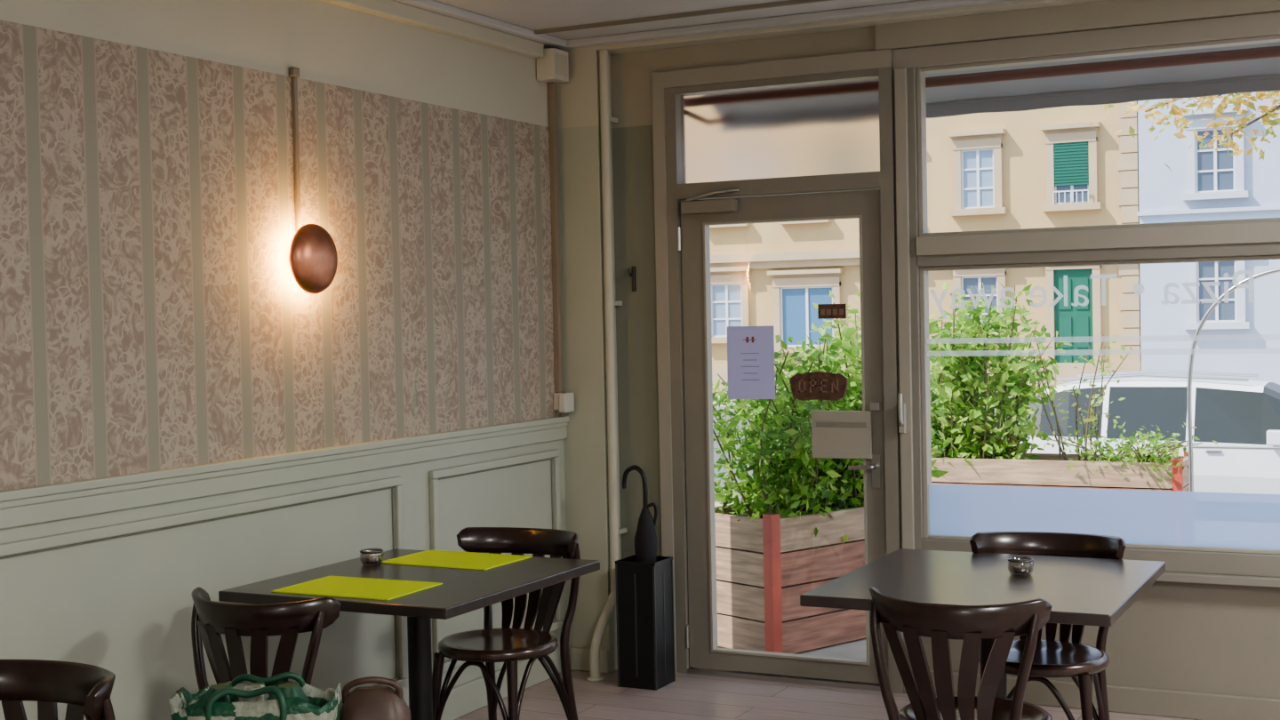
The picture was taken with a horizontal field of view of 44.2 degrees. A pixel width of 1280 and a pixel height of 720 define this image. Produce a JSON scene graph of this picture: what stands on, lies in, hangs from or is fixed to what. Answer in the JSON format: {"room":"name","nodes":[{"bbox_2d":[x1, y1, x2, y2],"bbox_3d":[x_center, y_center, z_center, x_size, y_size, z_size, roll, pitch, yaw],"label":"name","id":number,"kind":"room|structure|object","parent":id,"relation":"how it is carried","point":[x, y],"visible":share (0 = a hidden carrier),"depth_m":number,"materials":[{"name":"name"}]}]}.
{"room":"small restaurant","nodes":[
{"label":"small restaurant","id":0,"kind":"room"},
{"bbox_2d":[0,0,567,719],"bbox_3d":[-2.252,0.132,3.299,0.150,2.750,8.860,0,2,27],"label":"wall","id":1,"kind":"structure","parent":0,"point":[123,606],"depth_m":5.17,"materials":[{"name":"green paint"}]},
{"bbox_2d":[0,476,407,689],"bbox_3d":[-1.423,0.860,4.741,0.024,0.780,2.430,0,2,27],"label":"trim","id":2,"kind":"structure","parent":1,"relation":"attached to","point":[51,542],"depth_m":5.02,"materials":[{"name":"green paint"}]},
{"bbox_2d":[0,19,562,491],"bbox_3d":[-2.268,-0.238,3.102,0.003,1.260,8.520,0,2,27],"label":"wallpaper","id":3,"kind":"object","parent":1,"relation":"attached to","point":[155,315],"visible":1,"depth_m":5.04},
{"bbox_2d":[0,416,568,529],"bbox_3d":[-2.238,0.442,3.119,0.032,0.100,8.530,0,2,27],"label":"trim","id":4,"kind":"structure","parent":1,"relation":"attached to","point":[21,507],"depth_m":5.05,"materials":[{"name":"green paint"}]},
{"bbox_2d":[288,66,301,232],"bbox_3d":[-1.154,-0.677,5.298,0.019,0.610,0.034,0,2,27],"label":"cable conduit","id":5,"kind":"object","parent":1,"relation":"attached to","point":[294,72],"visible":0.81,"depth_m":5.29,"materials":[{"name":"brown metal"}]},
{"bbox_2d":[288,223,337,294],"bbox_3d":[-1.103,-0.340,5.285,0.118,0.236,0.236,0,2,27],"label":"wall lamp","id":6,"kind":"object","parent":1,"relation":"attached to","point":[313,255],"visible":1,"depth_m":5.23,"materials":[{"name":"orange metal"}]},
{"bbox_2d":[319,0,572,58],"bbox_3d":[-2.217,-1.195,3.119,0.090,0.090,8.660,0,2,27],"label":"trim","id":7,"kind":"structure","parent":1,"relation":"attached to","point":[431,15],"depth_m":6.11,"materials":[{"name":"beige paint"}]},
{"bbox_2d":[408,641,571,719],"bbox_3d":[-2.223,1.451,3.150,0.018,0.120,8.530,0,2,27],"label":"baseboard","id":8,"kind":"structure","parent":1,"relation":"attached to","point":[468,697],"depth_m":6.29,"materials":[{"name":"green paint"}]},
{"bbox_2d":[428,448,562,672],"bbox_3d":[-0.570,0.795,6.438,0.024,0.780,0.970,0,2,27],"label":"trim","id":9,"kind":"structure","parent":1,"relation":"attached to","point":[434,476],"depth_m":6.33,"materials":[{"name":"green paint"}]},
{"bbox_2d":[536,48,568,83],"bbox_3d":[-0.374,-1.265,6.776,0.092,0.130,0.130,0,2,27],"label":"junction box","id":10,"kind":"object","parent":1,"relation":"attached to","point":[554,67],"visible":0.94,"depth_m":6.73,"materials":[{"name":"grey plastic"}]},
{"bbox_2d":[547,82,563,392],"bbox_3d":[-0.367,-0.529,6.851,0.027,1.343,0.030,0,2,27],"label":"cable conduit","id":11,"kind":"object","parent":1,"relation":"attached to","point":[552,87],"visible":1,"depth_m":6.84,"materials":[{"name":"brown plastic"}]},
{"bbox_2d":[553,392,574,412],"bbox_3d":[-0.334,0.185,6.861,0.067,0.085,0.080,0,2,27],"label":"junction box","id":12,"kind":"object","parent":1,"relation":"attached to","point":[563,402],"visible":1,"depth_m":6.83,"materials":[{"name":"grey plastic"}]},
{"bbox_2d":[432,0,919,40],"bbox_3d":[0.618,-1.336,1.716,6.720,0.150,9.010,0,2,27],"label":"crown molding","id":13,"kind":"structure","parent":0,"point":[530,14],"depth_m":6.19,"materials":[{"name":"paint"}]},
{"bbox_2d":[454,669,1195,719],"bbox_3d":[0.679,1.547,1.795,6.720,0.120,9.010,0,2,27],"label":"floor","id":14,"kind":"structure","parent":0,"point":[691,696],"depth_m":6.31,"materials":[{"name":"tile"}]},
{"bbox_2d":[0,659,115,719],"bbox_3d":[-1.362,1.082,3.322,0.492,0.817,0.497,0,2,31],"label":"dining chair","id":15,"kind":"object","parent":14,"relation":"on","point":[86,689],"visible":1,"depth_m":3.52,"materials":[{"name":"brown wood"}]},
{"bbox_2d":[191,586,350,708],"bbox_3d":[-0.989,1.043,4.449,0.492,0.817,0.497,0,2,27],"label":"dining chair","id":16,"kind":"object","parent":14,"relation":"on","point":[210,619],"visible":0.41,"depth_m":4.23,"materials":[{"name":"brown wood"}]},
{"bbox_2d":[218,548,599,719],"bbox_3d":[-0.694,1.053,4.981,0.820,0.750,0.910,0,2,27],"label":"bistro table","id":17,"kind":"object","parent":14,"relation":"on","point":[461,591],"visible":0.68,"depth_m":4.92,"materials":[{"name":"laminate"}]},
{"bbox_2d":[271,576,442,599],"bbox_3d":[-0.852,0.686,4.750,0.420,0.003,0.290,0,2,26],"label":"placemat","id":18,"kind":"object","parent":17,"relation":"on","point":[330,586],"visible":1,"depth_m":4.74,"materials":[{"name":"yellow fabric"}]},
{"bbox_2d":[360,548,383,563],"bbox_3d":[-0.885,0.651,5.196,0.078,0.050,0.078,0,2,27],"label":"tealight holder","id":19,"kind":"object","parent":17,"relation":"on","point":[372,559],"visible":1,"depth_m":5.18,"materials":[{"name":"clear glass"}]},
{"bbox_2d":[378,549,532,569],"bbox_3d":[-0.616,0.666,5.263,0.420,0.003,0.290,0,2,28],"label":"placemat","id":20,"kind":"object","parent":17,"relation":"on","point":[436,558],"visible":1,"depth_m":5.25,"materials":[{"name":"yellow fabric"}]},
{"bbox_2d":[432,527,580,719],"bbox_3d":[-0.460,1.006,5.408,0.492,0.817,0.497,0,2,29],"label":"dining chair","id":21,"kind":"object","parent":14,"relation":"on","point":[508,645],"visible":0.91,"depth_m":5.45,"materials":[{"name":"brown wood"}]},
{"bbox_2d":[615,554,675,690],"bbox_3d":[0.023,1.102,6.638,0.184,0.530,0.184,0,2,27],"label":"umbrella stand","id":22,"kind":"object","parent":14,"relation":"on","point":[644,591],"visible":1,"depth_m":6.57,"materials":[{"name":"black metal"}]},
{"bbox_2d":[622,464,657,562],"bbox_3d":[0.001,0.898,6.642,0.155,0.911,0.090,0,2,27],"label":"umbrella","id":23,"kind":"object","parent":22,"relation":"in","point":[645,537],"depth_m":6.60,"materials":[{"name":"black fabric"}]},
{"bbox_2d":[869,586,1052,719],"bbox_3d":[0.881,1.010,4.213,0.493,0.817,0.497,0,2,30],"label":"dining chair","id":24,"kind":"object","parent":14,"relation":"on","point":[971,624],"visible":1,"depth_m":4.02,"materials":[{"name":"brown wood"}]},
{"bbox_2d":[800,548,1165,698],"bbox_3d":[1.056,1.023,4.710,0.860,0.750,0.940,0,2,27],"label":"bistro table","id":25,"kind":"object","parent":14,"relation":"on","point":[1086,591],"visible":0.83,"depth_m":4.62,"materials":[{"name":"laminate"}]},
{"bbox_2d":[1007,557,1033,573],"bbox_3d":[1.144,0.621,4.735,0.078,0.050,0.078,0,2,27],"label":"tealight holder","id":26,"kind":"object","parent":25,"relation":"on","point":[1020,569],"visible":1,"depth_m":4.72,"materials":[{"name":"clear glass"}]},
{"bbox_2d":[969,531,1125,719],"bbox_3d":[1.291,0.979,5.030,0.493,0.817,0.497,-1,2,23],"label":"dining chair","id":27,"kind":"object","parent":14,"relation":"on","point":[1052,658],"visible":0.55,"depth_m":5.08,"materials":[{"name":"brown wood"}]},
{"bbox_3d":[-0.796,1.243,3.651,0.380,0.452,0.380,0,2,27],"label":"stool","id":28,"kind":"object","parent":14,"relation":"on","visible":0},
{"bbox_2d":[168,672,341,719],"bbox_3d":[-0.884,0.878,3.648,0.378,0.280,0.194,-1,2,3],"label":"shopping bag","id":29,"kind":"object","parent":28,"relation":"on","point":[247,696],"visible":1,"depth_m":3.58,"materials":[{"name":"green fabric"}]},
{"bbox_2d":[339,676,410,719],"bbox_3d":[-0.636,0.879,3.747,0.186,0.263,0.134,-1,2,-3],"label":"leather handbag","id":30,"kind":"object","parent":28,"relation":"on","point":[365,702],"visible":0.99,"depth_m":3.72,"materials":[{"name":"brown leather"}]},
{"bbox_2d":[556,0,1279,699],"bbox_3d":[2.598,-0.035,5.631,6.420,2.750,0.330,0,2,27],"label":"wall","id":31,"kind":"structure","parent":0,"point":[1182,636],"depth_m":6.84,"materials":[{"name":"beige paint"}]},
{"bbox_2d":[587,49,626,681],"bbox_3d":[-0.164,0.016,6.803,0.072,2.701,0.310,0,2,27],"label":"pipe","id":32,"kind":"object","parent":31,"relation":"attached to","point":[605,119],"visible":0.91,"depth_m":6.82,"materials":[{"name":"beige metal"}]},
{"bbox_2d":[627,266,636,291],"bbox_3d":[-0.036,-0.354,6.873,0.013,0.110,0.055,0,2,27],"label":"coat hook","id":33,"kind":"object","parent":31,"relation":"attached to","point":[633,274],"visible":1,"depth_m":6.88,"materials":[{"name":"grey metal"}]},
{"bbox_2d":[651,48,903,693],"bbox_3d":[0.597,0.053,6.669,1.070,2.600,0.278,0,2,27],"label":"door","id":34,"kind":"structure","parent":31,"relation":"in","point":[809,138],"depth_m":6.64,"materials":[{"name":"paint"}]},
{"bbox_2d":[726,325,775,399],"bbox_3d":[0.469,0.011,6.678,0.215,0.310,0.004,0,2,27],"label":"paper notice","id":35,"kind":"object","parent":34,"relation":"attached to","point":[750,349],"visible":1,"depth_m":6.68,"materials":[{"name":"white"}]},
{"bbox_2d":[789,371,847,400],"bbox_3d":[0.741,0.108,6.532,0.251,0.121,0.018,0,2,27],"label":"sign","id":36,"kind":"object","parent":34,"relation":"attached to","point":[813,385],"visible":1,"depth_m":6.52,"materials":[{"name":"brown wood"}]},
{"bbox_2d":[817,304,846,319],"bbox_3d":[0.793,-0.201,6.507,0.120,0.060,0.004,0,2,27],"label":"sticker","id":37,"kind":"object","parent":34,"relation":"attached to","point":[825,311],"visible":1,"depth_m":6.51,"materials":[{"name":"brown plastic"}]},
{"bbox_2d":[811,410,871,458],"bbox_3d":[0.828,0.307,6.474,0.255,0.195,0.018,0,2,27],"label":"box","id":38,"kind":"object","parent":34,"relation":"attached to","point":[835,434],"visible":1,"depth_m":6.47,"materials":[{"name":"paint"}]},
{"bbox_2d":[566,0,1107,55],"bbox_3d":[2.551,-1.380,5.457,6.330,0.050,0.190,0,2,27],"label":"trim","id":39,"kind":"structure","parent":31,"relation":"attached to","point":[871,16],"depth_m":6.36,"materials":[{"name":"paint"}]},
{"bbox_2d":[570,647,1279,719],"bbox_3d":[2.586,1.293,5.565,6.400,0.100,0.148,0,2,27],"label":"baseboard","id":40,"kind":"structure","parent":31,"relation":"attached to","point":[1178,704],"depth_m":5.96,"materials":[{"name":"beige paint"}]},
{"bbox_2d":[892,11,1279,587],"bbox_3d":[2.568,-0.221,5.664,3.360,2.080,0.284,0,2,27],"label":"window","id":41,"kind":"structure","parent":31,"relation":"in","point":[1200,537],"depth_m":6.06,"materials":[{"name":"beige paint"}]},
{"bbox_2d":[929,270,1253,319],"bbox_3d":[1.714,-0.248,6.073,1.220,0.160,0.001,0,2,27],"label":"lettering","id":42,"kind":"object","parent":41,"relation":"attached to","point":[1138,288],"depth_m":6.07},
{"bbox_2d":[925,41,1279,118],"bbox_3d":[2.350,-1.231,6.246,4.600,0.283,0.591,0,2,27],"label":"awning","id":43,"kind":"object","parent":31,"relation":"attached to","point":[1249,68],"visible":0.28,"depth_m":6.58,"materials":[{"name":"brown"}]},
{"label":"outside","id":44,"kind":"structure","parent":0,"visible":0},
{"bbox_2d":[712,393,1037,503],"bbox_3d":[16.261,1.237,32.301,120.000,0.360,47.800,0,2,27],"label":"ground","id":45,"kind":"structure","parent":44,"point":[722,406],"depth_m":28.83,"materials":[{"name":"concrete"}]},
{"bbox_2d":[709,101,1141,394],"bbox_3d":[2.302,-5.944,49.938,27.300,13.870,8.350,0,2,27],"label":"apartment building","id":46,"kind":"structure","parent":45,"relation":"on","point":[1050,167],"depth_m":42.02,"materials":[{"name":"paint"}]},
{"bbox_2d":[1008,369,1279,494],"bbox_3d":[6.441,0.961,17.405,4.550,1.668,2.160,0,2,27],"label":"car","id":47,"kind":"object","parent":45,"relation":"on","point":[1228,412],"visible":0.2,"depth_m":16.84,"materials":[{"name":"white paint"}]},
{"bbox_2d":[1089,90,1279,170],"bbox_3d":[6.773,-2.057,13.131,5.931,7.813,2.722,0,2,27],"label":"autumn tree","id":48,"kind":"object","parent":45,"relation":"on","point":[1177,112],"visible":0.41,"depth_m":14.05,"materials":[{"name":"yellow plant"}]},
{"bbox_2d":[1137,90,1279,384],"bbox_3d":[27.287,-6.128,37.299,28.700,13.860,8.470,0,2,27],"label":"apartment building","id":49,"kind":"structure","parent":45,"relation":"on","point":[1204,184],"depth_m":39.51,"materials":[{"name":"white paint"}]},
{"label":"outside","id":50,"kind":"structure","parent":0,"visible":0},
{"bbox_2d":[714,502,866,659],"bbox_3d":[4.210,1.752,8.343,120.000,0.960,5.840,0,2,27],"label":"ground","id":51,"kind":"structure","parent":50,"point":[855,649],"depth_m":7.41,"materials":[{"name":"grey concrete"}]},
{"bbox_2d":[714,504,865,653],"bbox_3d":[0.948,1.018,7.906,1.412,0.670,0.612,-3,2,-40],"label":"wooden planter","id":52,"kind":"object","parent":51,"relation":"on","point":[764,564],"visible":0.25,"depth_m":7.38,"materials":[{"name":"red wood"}]},
{"bbox_2d":[712,325,946,548],"bbox_3d":[0.913,0.386,7.879,1.672,1.121,1.044,-3,2,-45],"label":"leafy shrub","id":53,"kind":"object","parent":52,"relation":"in","point":[826,484],"visible":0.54,"depth_m":7.52,"materials":[{"name":"green plant"}]},
{"bbox_2d":[784,289,959,478],"bbox_3d":[1.205,0.226,8.182,0.868,1.184,0.819,-2,2,-34],"label":"bamboo plant","id":54,"kind":"object","parent":52,"relation":"in","point":[850,333],"visible":0.09,"depth_m":8.07,"materials":[{"name":"green plant"}]},
{"bbox_2d":[931,451,1193,491],"bbox_3d":[2.373,0.925,10.154,2.212,0.670,0.512,0,2,27],"label":"wooden planter","id":55,"kind":"object","parent":51,"relation":"on","point":[1047,470],"visible":0.15,"depth_m":9.77,"materials":[{"name":"red wood"}]},
{"bbox_2d":[812,280,1072,470],"bbox_3d":[1.906,0.182,10.309,1.727,1.391,1.124,0,2,27],"label":"leafy shrub","id":56,"kind":"object","parent":55,"relation":"in","point":[964,403],"visible":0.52,"depth_m":10.07,"materials":[{"name":"green plant"}]},
{"bbox_2d":[1016,324,1131,461],"bbox_3d":[2.785,0.248,10.039,0.712,0.943,0.734,0,2,27],"label":"rose bush","id":57,"kind":"object","parent":55,"relation":"in","point":[1092,419],"visible":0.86,"depth_m":9.97,"materials":[{"name":"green plant"}]},
{"bbox_2d":[1049,422,1217,482],"bbox_3d":[3.092,0.575,9.759,0.940,0.414,1.031,0,2,27],"label":"herbs","id":58,"kind":"object","parent":55,"relation":"in","point":[1138,455],"visible":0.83,"depth_m":9.65,"materials":[{"name":"green plant"}]},
{"bbox_2d":[1186,267,1279,491],"bbox_3d":[3.610,0.381,8.615,1.174,1.792,0.023,0,2,27],"label":"arch","id":59,"kind":"object","parent":51,"relation":"on","point":[1220,298],"visible":0.67,"depth_m":8.84,"materials":[{"name":"silver metal"}]}
]}

